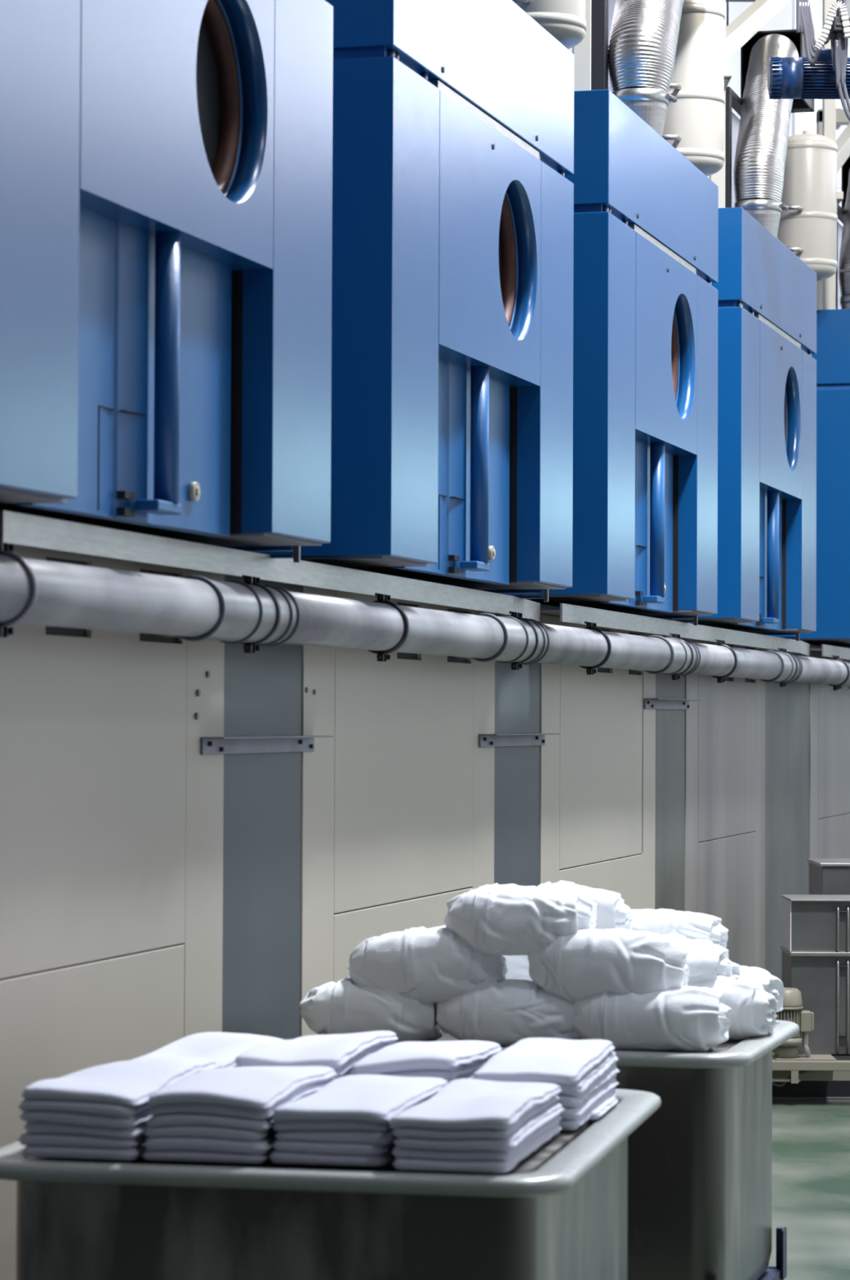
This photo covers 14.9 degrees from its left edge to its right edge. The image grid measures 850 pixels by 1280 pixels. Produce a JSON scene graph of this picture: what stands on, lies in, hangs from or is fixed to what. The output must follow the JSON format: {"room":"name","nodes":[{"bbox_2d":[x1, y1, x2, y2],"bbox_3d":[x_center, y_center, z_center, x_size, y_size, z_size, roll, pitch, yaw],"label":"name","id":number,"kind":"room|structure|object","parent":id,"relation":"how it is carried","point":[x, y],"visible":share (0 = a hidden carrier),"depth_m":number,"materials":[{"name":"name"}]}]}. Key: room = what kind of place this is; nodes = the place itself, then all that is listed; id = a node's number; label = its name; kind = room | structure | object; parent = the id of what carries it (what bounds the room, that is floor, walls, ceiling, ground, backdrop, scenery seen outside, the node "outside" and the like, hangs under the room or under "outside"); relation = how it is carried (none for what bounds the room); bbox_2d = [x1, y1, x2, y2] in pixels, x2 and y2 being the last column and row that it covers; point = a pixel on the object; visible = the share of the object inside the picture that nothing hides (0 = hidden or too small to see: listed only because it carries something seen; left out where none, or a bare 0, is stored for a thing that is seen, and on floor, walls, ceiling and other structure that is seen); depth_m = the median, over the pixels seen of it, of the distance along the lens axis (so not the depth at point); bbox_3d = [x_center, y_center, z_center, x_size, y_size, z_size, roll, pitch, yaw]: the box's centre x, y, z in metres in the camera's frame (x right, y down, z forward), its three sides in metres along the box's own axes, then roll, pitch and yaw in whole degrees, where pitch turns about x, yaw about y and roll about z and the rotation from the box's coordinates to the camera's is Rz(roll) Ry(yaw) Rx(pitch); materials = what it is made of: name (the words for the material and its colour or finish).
{"room":"laundry","nodes":[
{"label":"laundry","id":0,"kind":"room"},
{"bbox_2d":[568,0,849,226],"bbox_3d":[-0.741,-1.957,27.148,16.500,8.390,0.212,0,-1,0],"label":"wall","id":1,"kind":"structure","parent":0,"point":[782,20],"depth_m":27.11,"materials":[{"name":"white"}]},
{"bbox_2d":[768,1057,849,1279],"bbox_3d":[-0.759,1.968,11.457,16.500,0.200,31.000,0,-1,0],"label":"floor","id":2,"kind":"structure","parent":0,"point":[811,1138],"depth_m":11.19,"materials":[{"name":"concrete"}]},
{"bbox_2d":[0,544,224,1279],"bbox_3d":[-1.339,0.784,7.088,1.206,1.955,2.060,0,-1,15],"label":"wall panel","id":3,"kind":"object","parent":2,"relation":"on","point":[112,807],"visible":0.76,"depth_m":7.14,"materials":[{"name":"beige paint"}]},
{"bbox_2d":[0,0,333,562],"bbox_3d":[-1.129,-1.100,7.113,1.303,1.774,2.140,0,-1,16],"label":"laundry machine","id":4,"kind":"object","parent":3,"relation":"on","point":[166,166],"visible":0.97,"depth_m":6.91,"materials":[{"name":"blue paint"}]},
{"bbox_2d":[200,735,333,755],"bbox_3d":[-0.388,0.263,8.191,0.059,0.042,0.895,0,-1,15],"label":"bracket","id":5,"kind":"object","parent":3,"relation":"attached to","point":[231,744],"visible":1,"depth_m":8.14,"materials":[{"name":"metal"}]},
{"bbox_2d":[222,574,302,1039],"bbox_3d":[-0.435,0.821,8.242,0.050,1.945,0.643,0,-1,15],"label":"support column","id":6,"kind":"structure","parent":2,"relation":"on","point":[263,688],"depth_m":8.23,"materials":[{"name":"metal"}]},
{"bbox_2d":[0,1088,661,1279],"bbox_3d":[-0.155,1.339,6.284,1.074,0.819,1.408,0,-1,11],"label":"trolley","id":7,"kind":"object","parent":2,"relation":"on","point":[560,1213],"visible":0.63,"depth_m":5.68,"materials":[{"name":"grey"}]},
{"bbox_2d":[22,1141,147,1159],"bbox_3d":[-0.554,0.910,6.023,0.219,0.022,0.579,0,-1,12],"label":"folded towel","id":8,"kind":"object","parent":7,"relation":"on","point":[38,1151],"visible":0.2,"depth_m":5.74,"materials":[{"name":"white fabric"}]},
{"bbox_2d":[17,1132,149,1148],"bbox_3d":[-0.560,0.889,6.027,0.223,0.028,0.579,0,-1,12],"label":"folded towel","id":9,"kind":"object","parent":8,"relation":"on","point":[26,1139],"visible":0.16,"depth_m":5.75,"materials":[{"name":"white fabric"}]},
{"bbox_2d":[23,1120,150,1138],"bbox_3d":[-0.553,0.870,6.027,0.214,0.030,0.585,0,-1,12],"label":"folded towel","id":10,"kind":"object","parent":9,"relation":"on","point":[31,1126],"visible":0.17,"depth_m":5.75,"materials":[{"name":"white fabric"}]},
{"bbox_2d":[19,1110,151,1128],"bbox_3d":[-0.560,0.848,6.023,0.218,0.038,0.581,0,-1,11],"label":"folded towel","id":11,"kind":"object","parent":10,"relation":"on","point":[51,1116],"visible":0.17,"depth_m":5.74,"materials":[{"name":"white fabric"}]},
{"bbox_2d":[17,1099,151,1117],"bbox_3d":[-0.561,0.825,6.016,0.219,0.043,0.571,0,-1,12],"label":"folded towel","id":12,"kind":"object","parent":11,"relation":"on","point":[96,1108],"visible":0.19,"depth_m":5.74,"materials":[{"name":"white fabric"}]},
{"bbox_2d":[21,1057,218,1107],"bbox_3d":[-0.556,0.808,6.026,0.223,0.046,0.583,0,-1,11],"label":"folded towel","id":13,"kind":"object","parent":12,"relation":"on","point":[131,1083],"visible":0.9,"depth_m":5.89,"materials":[{"name":"white fabric"}]},
{"bbox_2d":[141,1147,275,1163],"bbox_3d":[-0.336,0.910,5.992,0.230,0.022,0.584,0,-1,11],"label":"folded towel","id":14,"kind":"object","parent":7,"relation":"on","point":[165,1155],"visible":0.16,"depth_m":5.71,"materials":[{"name":"white fabric"}]},
{"bbox_2d":[142,1130,278,1153],"bbox_3d":[-0.333,0.892,5.988,0.232,0.026,0.578,0,-1,11],"label":"folded towel","id":15,"kind":"object","parent":14,"relation":"on","point":[264,1145],"visible":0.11,"depth_m":5.71,"materials":[{"name":"white fabric"}]},
{"bbox_2d":[143,1124,275,1141],"bbox_3d":[-0.335,0.871,5.996,0.222,0.032,0.581,0,-1,11],"label":"folded towel","id":16,"kind":"object","parent":15,"relation":"on","point":[174,1131],"visible":0.16,"depth_m":5.71,"materials":[{"name":"white fabric"}]},
{"bbox_2d":[146,1113,274,1130],"bbox_3d":[-0.329,0.853,5.992,0.229,0.037,0.574,0,-1,11],"label":"folded towel","id":17,"kind":"object","parent":16,"relation":"on","point":[170,1119],"visible":0.19,"depth_m":5.71,"materials":[{"name":"white fabric"}]},
{"bbox_2d":[146,1078,335,1120],"bbox_3d":[-0.327,0.832,5.999,0.228,0.039,0.576,0,-1,12],"label":"folded towel","id":18,"kind":"object","parent":17,"relation":"on","point":[171,1108],"visible":0.36,"depth_m":5.72,"materials":[{"name":"white fabric"}]},
{"bbox_2d":[146,1066,337,1111],"bbox_3d":[-0.330,0.812,5.992,0.229,0.047,0.576,0,-1,11],"label":"folded towel","id":19,"kind":"object","parent":18,"relation":"on","point":[260,1088],"visible":1,"depth_m":5.83,"materials":[{"name":"white fabric"}]},
{"bbox_2d":[16,1136,627,1279],"bbox_3d":[-0.155,1.257,6.286,0.942,0.616,1.276,0,-1,11],"label":"tub","id":20,"kind":"object","parent":7,"relation":"in","point":[65,1231],"depth_m":5.69,"materials":[{"name":"metal"}]},
{"bbox_2d":[268,1147,395,1166],"bbox_3d":[-0.113,0.911,5.961,0.220,0.020,0.585,0,-1,12],"label":"folded towel","id":21,"kind":"object","parent":7,"relation":"on","point":[277,1157],"visible":0.15,"depth_m":5.68,"materials":[{"name":"white fabric"}]},
{"bbox_2d":[271,1139,396,1155],"bbox_3d":[-0.113,0.892,5.964,0.211,0.026,0.584,0,-1,12],"label":"folded towel","id":22,"kind":"object","parent":21,"relation":"on","point":[311,1147],"visible":0.15,"depth_m":5.68,"materials":[{"name":"white fabric"}]},
{"bbox_2d":[274,1127,397,1145],"bbox_3d":[-0.105,0.873,5.968,0.216,0.026,0.582,0,-1,12],"label":"folded towel","id":23,"kind":"object","parent":22,"relation":"on","point":[364,1136],"visible":0.23,"depth_m":5.68,"materials":[{"name":"white fabric"}]},
{"bbox_2d":[271,1096,431,1131],"bbox_3d":[-0.111,0.854,5.973,0.218,0.030,0.584,0,-1,12],"label":"folded towel","id":24,"kind":"object","parent":23,"relation":"on","point":[323,1124],"visible":0.19,"depth_m":5.69,"materials":[{"name":"white fabric"}]},
{"bbox_2d":[271,1074,447,1124],"bbox_3d":[-0.110,0.835,5.961,0.217,0.032,0.579,0,-1,12],"label":"folded towel","id":25,"kind":"object","parent":24,"relation":"on","point":[375,1098],"visible":0.96,"depth_m":5.84,"materials":[{"name":"white fabric"}]},
{"bbox_2d":[392,1124,561,1173],"bbox_3d":[0.101,0.909,5.885,0.211,0.024,0.585,0,-1,11],"label":"folded towel","id":26,"kind":"object","parent":7,"relation":"on","point":[418,1164],"visible":0.32,"depth_m":5.61,"materials":[{"name":"white fabric"}]},
{"bbox_2d":[391,1115,561,1160],"bbox_3d":[0.100,0.893,5.893,0.217,0.025,0.574,0,-1,11],"label":"folded towel","id":27,"kind":"object","parent":26,"relation":"on","point":[399,1152],"visible":0.22,"depth_m":5.62,"materials":[{"name":"white fabric"}]},
{"bbox_2d":[392,1102,564,1151],"bbox_3d":[0.104,0.872,5.888,0.218,0.028,0.574,0,-1,11],"label":"folded towel","id":28,"kind":"object","parent":27,"relation":"on","point":[544,1117],"visible":0.38,"depth_m":5.62,"materials":[{"name":"white fabric"}]},
{"bbox_2d":[391,1096,559,1139],"bbox_3d":[0.097,0.853,5.897,0.214,0.032,0.587,0,-1,11],"label":"folded towel","id":29,"kind":"object","parent":28,"relation":"on","point":[408,1131],"visible":0.28,"depth_m":5.62,"materials":[{"name":"white fabric"}]},
{"bbox_2d":[388,1078,561,1129],"bbox_3d":[0.097,0.833,5.889,0.223,0.039,0.574,0,-1,11],"label":"folded towel","id":30,"kind":"object","parent":29,"relation":"on","point":[462,1103],"visible":1,"depth_m":5.75,"materials":[{"name":"white fabric"}]},
{"bbox_2d":[557,1088,617,1129],"bbox_3d":[0.242,0.922,6.455,0.214,0.025,0.545,0,-1,12],"label":"folded towel","id":31,"kind":"object","parent":7,"relation":"on","point":[566,1124],"visible":0.23,"depth_m":6.27,"materials":[{"name":"white fabric"}]},
{"bbox_2d":[558,1077,618,1119],"bbox_3d":[0.244,0.900,6.456,0.212,0.029,0.552,0,-1,11],"label":"folded towel","id":32,"kind":"object","parent":31,"relation":"on","point":[569,1113],"visible":0.23,"depth_m":6.31,"materials":[{"name":"white fabric"}]},
{"bbox_2d":[554,1064,619,1107],"bbox_3d":[0.244,0.878,6.463,0.212,0.036,0.552,0,-1,12],"label":"folded towel","id":33,"kind":"object","parent":32,"relation":"on","point":[566,1101],"visible":0.23,"depth_m":6.32,"materials":[{"name":"white fabric"}]},
{"bbox_2d":[546,1051,617,1096],"bbox_3d":[0.245,0.856,6.469,0.217,0.038,0.539,0,-1,11],"label":"folded towel","id":34,"kind":"object","parent":33,"relation":"on","point":[589,1077],"visible":0.27,"depth_m":6.31,"materials":[{"name":"white fabric"}]},
{"bbox_2d":[471,1037,614,1084],"bbox_3d":[0.239,0.833,6.457,0.212,0.038,0.539,0,-1,11],"label":"folded towel","id":35,"kind":"object","parent":34,"relation":"on","point":[530,1060],"visible":0.99,"depth_m":6.34,"materials":[{"name":"white fabric"}]},
{"bbox_3d":[-0.442,0.925,6.597,0.318,0.021,0.574,0,-1,0],"label":"folded towel","id":36,"kind":"object","parent":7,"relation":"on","visible":0},
{"bbox_3d":[-0.441,0.907,6.599,0.317,0.025,0.569,0,-1,0],"label":"folded towel","id":37,"kind":"object","parent":36,"relation":"on","visible":0},
{"bbox_3d":[-0.442,0.887,6.601,0.315,0.029,0.561,0,-1,0],"label":"folded towel","id":38,"kind":"object","parent":37,"relation":"on","visible":0},
{"bbox_3d":[-0.444,0.869,6.602,0.311,0.032,0.563,0,-1,0],"label":"folded towel","id":39,"kind":"object","parent":38,"relation":"on","visible":0},
{"bbox_3d":[-0.444,0.849,6.603,0.308,0.035,0.564,0,-1,0],"label":"folded towel","id":40,"kind":"object","parent":39,"relation":"on","visible":0},
{"bbox_2d":[130,1031,284,1068],"bbox_3d":[-0.439,0.831,6.592,0.222,0.038,0.552,0,-1,12],"label":"folded towel","id":41,"kind":"object","parent":40,"relation":"on","point":[223,1048],"visible":0.58,"depth_m":6.60,"materials":[{"name":"white fabric"}]},
{"bbox_3d":[-0.214,0.924,6.568,0.325,0.024,0.570,0,-1,0],"label":"folded towel","id":42,"kind":"object","parent":7,"relation":"on","visible":0},
{"bbox_3d":[-0.214,0.904,6.566,0.323,0.027,0.569,0,-1,0],"label":"folded towel","id":43,"kind":"object","parent":42,"relation":"on","visible":0},
{"bbox_3d":[-0.216,0.882,6.574,0.318,0.035,0.576,0,-1,0],"label":"folded towel","id":44,"kind":"object","parent":43,"relation":"on","visible":0},
{"bbox_2d":[341,1068,352,1076],"bbox_3d":[-0.219,0.864,6.578,0.229,0.037,0.545,0,-1,12],"label":"folded towel","id":45,"kind":"object","parent":44,"relation":"on","point":[348,1073],"visible":0.02,"depth_m":6.39,"materials":[{"name":"white fabric"}]},
{"bbox_2d":[235,1042,394,1079],"bbox_3d":[-0.219,0.842,6.566,0.227,0.043,0.546,0,-1,12],"label":"folded towel","id":46,"kind":"object","parent":45,"relation":"on","point":[348,1065],"visible":0.15,"depth_m":6.42,"materials":[{"name":"white fabric"}]},
{"bbox_2d":[233,1030,398,1069],"bbox_3d":[-0.213,0.822,6.567,0.220,0.047,0.548,0,-1,12],"label":"folded towel","id":47,"kind":"object","parent":46,"relation":"on","point":[333,1051],"visible":0.98,"depth_m":6.41,"materials":[{"name":"white fabric"}]},
{"bbox_3d":[0.008,0.923,6.546,0.311,0.025,0.563,0,-1,0],"label":"folded towel","id":48,"kind":"object","parent":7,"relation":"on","visible":0},
{"bbox_3d":[0.010,0.899,6.547,0.301,0.034,0.569,0,-1,0],"label":"folded towel","id":49,"kind":"object","parent":48,"relation":"on","visible":0},
{"bbox_2d":[458,1073,473,1079],"bbox_3d":[0.009,0.878,6.552,0.219,0.039,0.545,0,-1,12],"label":"folded towel","id":50,"kind":"object","parent":49,"relation":"on","point":[470,1076],"visible":0.02,"depth_m":6.45,"materials":[{"name":"white fabric"}]},
{"bbox_2d":[378,1057,490,1083],"bbox_3d":[0.004,0.852,6.541,0.210,0.041,0.544,0,-1,11],"label":"folded towel","id":51,"kind":"object","parent":50,"relation":"on","point":[464,1071],"visible":0.3,"depth_m":6.28,"materials":[{"name":"white fabric"}]},
{"bbox_2d":[350,1040,502,1075],"bbox_3d":[0.008,0.830,6.543,0.214,0.047,0.543,0,-1,11],"label":"folded towel","id":52,"kind":"object","parent":51,"relation":"on","point":[450,1055],"visible":0.99,"depth_m":6.35,"materials":[{"name":"white fabric"}]},
{"bbox_2d":[300,586,494,1036],"bbox_3d":[-0.625,0.849,9.698,1.205,1.955,2.065,0,-1,15],"label":"wall panel","id":53,"kind":"object","parent":2,"relation":"on","point":[397,805],"visible":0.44,"depth_m":9.32,"materials":[{"name":"beige paint"}]},
{"bbox_2d":[0,510,540,621],"bbox_3d":[-0.300,-0.157,8.685,0.241,0.074,4.815,0,-1,15],"label":"beam","id":54,"kind":"structure","parent":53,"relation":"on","point":[15,528],"depth_m":7.66,"materials":[{"name":"metal"}]},
{"bbox_2d":[253,0,573,601],"bbox_3d":[-0.422,-1.035,9.729,1.303,1.774,2.140,0,-1,16],"label":"laundry machine","id":55,"kind":"object","parent":53,"relation":"on","point":[451,432],"visible":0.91,"depth_m":9.21,"materials":[{"name":"blue paint"}]},
{"bbox_2d":[324,0,573,174],"bbox_3d":[-0.425,-1.727,9.727,1.300,0.391,2.100,0,-1,16],"label":"hood","id":56,"kind":"object","parent":55,"relation":"attached to","point":[491,57],"depth_m":9.47,"materials":[{"name":"blue paint"}]},
{"bbox_2d":[493,613,540,886],"bbox_3d":[0.282,0.886,10.862,0.050,1.945,0.658,0,-1,15],"label":"filler panel","id":57,"kind":"object","parent":2,"relation":"on","point":[517,785],"visible":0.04,"depth_m":10.86,"materials":[{"name":"metal"}]},
{"bbox_2d":[320,1019,799,1279],"bbox_3d":[0.332,1.385,8.147,1.100,0.819,0.968,0,-1,15],"label":"trolley","id":58,"kind":"object","parent":2,"relation":"on","point":[699,1193],"visible":0.37,"depth_m":7.67,"materials":[{"name":"grey"}]},
{"bbox_2d":[299,977,442,1043],"bbox_3d":[-0.125,0.905,7.978,0.367,0.163,0.250,0,-1,0],"label":"laundry bag","id":59,"kind":"object","parent":58,"relation":"on","point":[344,1006],"visible":0.8,"depth_m":7.88,"materials":[{"name":"white fabric"}]},
{"bbox_2d":[347,924,507,1004],"bbox_3d":[0.008,0.789,7.959,0.396,0.201,0.235,0,-1,13],"label":"laundry bag","id":60,"kind":"object","parent":59,"relation":"on","point":[437,964],"visible":0.8,"depth_m":7.86,"materials":[{"name":"white fabric"}]},
{"bbox_2d":[434,978,582,1047],"bbox_3d":[0.214,0.900,7.883,0.384,0.165,0.256,0,-1,21],"label":"laundry bag","id":61,"kind":"object","parent":58,"relation":"on","point":[508,1011],"visible":0.71,"depth_m":7.78,"materials":[{"name":"white fabric"}]},
{"bbox_2d":[506,976,532,980],"bbox_3d":[0.271,0.906,8.181,0.371,0.153,0.257,0,-1,0],"label":"laundry bag","id":62,"kind":"object","parent":58,"relation":"on","point":[527,978],"visible":0.02,"depth_m":8.12,"materials":[{"name":"white fabric"}]},
{"bbox_2d":[502,955,529,977],"bbox_3d":[0.194,0.802,8.235,0.336,0.166,0.229,0,-1,0],"label":"laundry bag","id":63,"kind":"object","parent":62,"relation":"on","point":[517,965],"visible":0.02,"depth_m":8.13,"materials":[{"name":"white fabric"}]},
{"bbox_2d":[537,880,633,930],"bbox_3d":[0.381,0.682,8.187,0.280,0.153,0.224,0,-1,19],"label":"laundry bag","id":64,"kind":"object","parent":63,"relation":"on","point":[612,913],"visible":0.34,"depth_m":8.10,"materials":[{"name":"white fabric"}]},
{"bbox_2d":[573,986,731,1053],"bbox_3d":[0.535,0.898,7.774,0.395,0.165,0.259,0,-1,17],"label":"laundry bag","id":65,"kind":"object","parent":58,"relation":"on","point":[691,1019],"visible":0.92,"depth_m":7.67,"materials":[{"name":"white fabric"}]},
{"bbox_2d":[527,928,689,1002],"bbox_3d":[0.442,0.789,7.823,0.387,0.191,0.262,0,-1,0],"label":"laundry bag","id":66,"kind":"object","parent":65,"relation":"on","point":[581,965],"visible":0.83,"depth_m":7.73,"materials":[{"name":"white fabric"}]},
{"bbox_2d":[444,883,596,955],"bbox_3d":[0.230,0.677,7.894,0.368,0.174,0.229,0,-1,9],"label":"laundry bag","id":67,"kind":"object","parent":66,"relation":"on","point":[506,919],"visible":0.85,"depth_m":7.81,"materials":[{"name":"white fabric"}]},
{"bbox_2d":[614,1049,772,1279],"bbox_3d":[0.332,1.303,8.149,0.968,0.616,0.836,0,-1,15],"label":"tub","id":68,"kind":"object","parent":58,"relation":"in","point":[699,1193],"depth_m":7.66,"materials":[{"name":"metal"}]},
{"bbox_2d":[697,975,777,1039],"bbox_3d":[0.718,0.905,8.070,0.302,0.160,0.235,-1,-2,33],"label":"laundry bag","id":69,"kind":"object","parent":58,"relation":"on","point":[753,1009],"visible":0.51,"depth_m":7.98,"materials":[{"name":"white fabric"}]},
{"bbox_2d":[657,932,732,986],"bbox_3d":[0.609,0.802,8.108,0.313,0.146,0.211,-1,-2,29],"label":"laundry bag","id":70,"kind":"object","parent":69,"relation":"on","point":[705,960],"visible":0.38,"depth_m":8.02,"materials":[{"name":"white fabric"}]},
{"bbox_2d":[737,965,784,1013],"bbox_3d":[0.780,0.913,8.411,0.278,0.155,0.240,0,-2,29],"label":"laundry bag","id":71,"kind":"object","parent":58,"relation":"on","point":[771,984],"visible":0.2,"depth_m":8.35,"materials":[{"name":"white fabric"}]},
{"bbox_2d":[731,961,740,979],"bbox_3d":[0.682,0.856,8.296,0.248,0.138,0.236,0,-1,0],"label":"laundry bag","id":72,"kind":"object","parent":71,"relation":"on","point":[735,970],"visible":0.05,"depth_m":8.29,"materials":[{"name":"white fabric"}]},
{"bbox_2d":[631,908,728,948],"bbox_3d":[0.595,0.758,8.339,0.352,0.146,0.221,0,-1,23],"label":"laundry bag","id":73,"kind":"object","parent":72,"relation":"on","point":[693,926],"visible":0.33,"depth_m":8.25,"materials":[{"name":"white fabric"}]},
{"bbox_2d":[539,613,655,909],"bbox_3d":[0.082,0.914,12.296,1.200,1.955,2.000,0,-1,15],"label":"wall panel","id":74,"kind":"object","parent":2,"relation":"on","point":[597,788],"visible":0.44,"depth_m":12.08,"materials":[{"name":"beige paint"}]},
{"bbox_2d":[0,542,849,690],"bbox_3d":[0.824,0.056,12.426,0.276,0.185,15.198,0,-1,15],"label":"drain pipe","id":75,"kind":"object","parent":74,"relation":"attached to","point":[251,614],"visible":0.99,"depth_m":8.13,"materials":[{"name":"grey plastic"}]},
{"bbox_2d":[501,89,718,625],"bbox_3d":[0.284,-0.970,12.335,1.303,1.774,2.140,0,-1,15],"label":"laundry machine","id":76,"kind":"object","parent":74,"relation":"on","point":[646,233],"visible":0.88,"depth_m":11.80,"materials":[{"name":"blue paint"}]},
{"bbox_2d":[572,0,591,91],"bbox_3d":[0.491,-2.806,11.327,0.192,1.850,0.392,0,-1,0],"label":"support frame","id":77,"kind":"object","parent":76,"relation":"on","point":[581,51],"visible":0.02,"depth_m":11.44,"materials":[{"name":"beige metal"}]},
{"bbox_2d":[511,0,586,48],"bbox_3d":[0.384,-2.399,11.089,0.316,0.785,0.382,0,-1,15],"label":"tank","id":78,"kind":"object","parent":77,"relation":"attached to","point":[564,20],"visible":0.33,"depth_m":10.98,"materials":[{"name":"metal"}]},
{"bbox_2d":[591,0,614,92],"bbox_3d":[0.907,-2.430,12.983,0.310,1.180,1.100,0,-1,15],"label":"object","id":79,"kind":"object","parent":76,"relation":"on","point":[602,11],"visible":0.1,"depth_m":12.48,"materials":[{"name":"black paint"}]},
{"bbox_2d":[564,89,718,283],"bbox_3d":[0.280,-1.662,12.332,1.300,0.391,2.100,0,-1,15],"label":"hood","id":80,"kind":"object","parent":76,"relation":"attached to","point":[624,170],"depth_m":11.71,"materials":[{"name":"blue paint"}]},
{"bbox_2d":[608,0,683,136],"bbox_3d":[0.914,-2.433,12.882,0.291,1.183,0.971,0,-1,11],"label":"duct","id":81,"kind":"object","parent":76,"relation":"on","point":[643,36],"visible":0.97,"depth_m":12.44,"materials":[{"name":"metal"}]},
{"bbox_2d":[654,634,684,911],"bbox_3d":[0.984,0.950,13.427,0.050,1.945,0.658,0,-1,15],"label":"filler panel","id":82,"kind":"object","parent":2,"relation":"on","point":[669,803],"visible":0.25,"depth_m":13.43,"materials":[{"name":"metal"}]},
{"bbox_2d":[684,638,765,969],"bbox_3d":[0.790,0.978,14.885,1.200,1.955,2.050,0,-1,15],"label":"wall panel","id":83,"kind":"object","parent":2,"relation":"on","point":[725,730],"visible":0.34,"depth_m":14.76,"materials":[{"name":"beige paint"}]},
{"bbox_2d":[540,603,809,656],"bbox_3d":[1.144,-0.020,13.949,0.249,0.062,6.075,0,-1,15],"label":"support beam","id":84,"kind":"structure","parent":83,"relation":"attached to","point":[568,613],"depth_m":12.80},
{"bbox_2d":[663,207,816,640],"bbox_3d":[0.988,-0.906,14.891,1.303,1.774,2.140,0,-1,15],"label":"laundry machine","id":85,"kind":"object","parent":83,"relation":"on","point":[766,295],"visible":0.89,"depth_m":14.36,"materials":[{"name":"blue paint"}]},
{"bbox_2d":[709,0,791,208],"bbox_3d":[1.484,-2.709,15.236,0.236,1.850,3.114,0,-1,12],"label":"support frame","id":86,"kind":"object","parent":85,"relation":"on","point":[751,20],"visible":0.41,"depth_m":15.12,"materials":[{"name":"beige metal"}]},
{"bbox_2d":[662,0,724,176],"bbox_3d":[1.094,-2.335,13.683,0.316,0.785,0.382,0,-1,15],"label":"tank","id":87,"kind":"object","parent":86,"relation":"attached to","point":[694,126],"visible":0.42,"depth_m":13.57,"materials":[{"name":"metal"}]},
{"bbox_2d":[711,207,816,354],"bbox_3d":[0.984,-1.598,14.888,1.300,0.391,2.100,0,-1,15],"label":"hood","id":88,"kind":"object","parent":85,"relation":"attached to","point":[759,276],"depth_m":14.28,"materials":[{"name":"blue paint"}]},
{"bbox_2d":[733,34,798,237],"bbox_3d":[1.636,-2.360,15.524,0.263,1.166,0.968,0,-1,11],"label":"duct","id":89,"kind":"object","parent":85,"relation":"on","point":[761,149],"visible":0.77,"depth_m":15.15,"materials":[{"name":"metal"}]},
{"bbox_2d":[724,29,814,208],"bbox_3d":[1.630,-2.364,15.625,0.310,1.180,1.100,0,-1,15],"label":"box","id":90,"kind":"object","parent":85,"relation":"on","point":[732,100],"visible":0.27,"depth_m":15.69,"materials":[{"name":"black paint"}]},
{"bbox_2d":[764,648,809,982],"bbox_3d":[1.803,1.024,16.421,0.050,1.945,1.448,0,-1,15],"label":"support column","id":91,"kind":"structure","parent":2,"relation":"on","point":[787,708],"depth_m":16.26,"materials":[{"name":"metal"}]},
{"bbox_2d":[772,1048,849,1086],"bbox_3d":[1.952,1.839,13.786,1.200,0.192,0.650,0,-1,0],"label":"frame","id":92,"kind":"object","parent":2,"relation":"on","point":[813,1067],"visible":0.44,"depth_m":13.48,"materials":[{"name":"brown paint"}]},
{"bbox_2d":[773,987,813,1058],"bbox_3d":[1.524,1.593,13.566,0.182,0.286,0.140,0,-1,0],"label":"motor","id":93,"kind":"object","parent":92,"relation":"on","point":[792,1011],"visible":0.6,"depth_m":13.52,"materials":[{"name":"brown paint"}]},
{"bbox_2d":[780,894,849,1055],"bbox_3d":[2.010,1.421,13.860,0.956,0.652,0.391,0,-1,0],"label":"metal cabinet","id":94,"kind":"object","parent":92,"relation":"on","point":[815,946],"visible":0.97,"depth_m":13.69,"materials":[{"name":"metal"}]},
{"bbox_2d":[806,857,849,1060],"bbox_3d":[2.228,1.483,14.814,0.930,0.955,0.510,0,-1,0],"label":"hopper","id":95,"kind":"object","parent":2,"relation":"on","point":[826,876],"visible":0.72,"depth_m":14.58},
{"bbox_2d":[808,651,849,858],"bbox_3d":[1.726,1.063,18.303,1.200,1.955,2.140,0,-1,15],"label":"wall panel","id":96,"kind":"object","parent":2,"relation":"on","point":[829,708],"visible":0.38,"depth_m":17.78,"materials":[{"name":"beige paint"}]},
{"bbox_2d":[767,308,849,648],"bbox_3d":[1.914,-0.823,18.268,1.303,1.774,2.140,0,-1,15],"label":"laundry machine","id":97,"kind":"object","parent":96,"relation":"on","point":[832,357],"visible":0.1,"depth_m":17.10,"materials":[{"name":"blue paint"}]},
{"bbox_2d":[811,308,849,384],"bbox_3d":[1.910,-1.514,18.266,1.300,0.391,2.100,0,-1,15],"label":"hood","id":98,"kind":"object","parent":97,"relation":"attached to","point":[832,357],"depth_m":17.11,"materials":[{"name":"blue paint"}]},
{"bbox_2d":[822,0,849,309],"bbox_3d":[2.365,-2.629,18.457,0.236,1.850,3.114,0,-1,12],"label":"support frame","id":99,"kind":"object","parent":97,"relation":"on","point":[828,106],"visible":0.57,"depth_m":17.28,"materials":[{"name":"beige metal"}]},
{"bbox_2d":[776,129,837,281],"bbox_3d":[1.975,-2.255,16.904,0.316,0.785,0.382,0,-1,15],"label":"tank","id":100,"kind":"object","parent":99,"relation":"attached to","point":[808,228],"visible":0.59,"depth_m":16.80,"materials":[{"name":"metal"}]},
{"bbox_3d":[-0.722,-6.429,11.655,16.500,0.200,31.000,0,-1,0],"label":"ceiling","id":101,"kind":"structure","parent":0,"visible":0},
{"bbox_2d":[767,48,849,99],"bbox_3d":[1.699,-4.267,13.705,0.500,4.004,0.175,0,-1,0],"label":"motor","id":102,"kind":"object","parent":101,"relation":"hanging from","point":[788,77],"visible":0.91,"depth_m":13.59,"materials":[{"name":"blue paint"}]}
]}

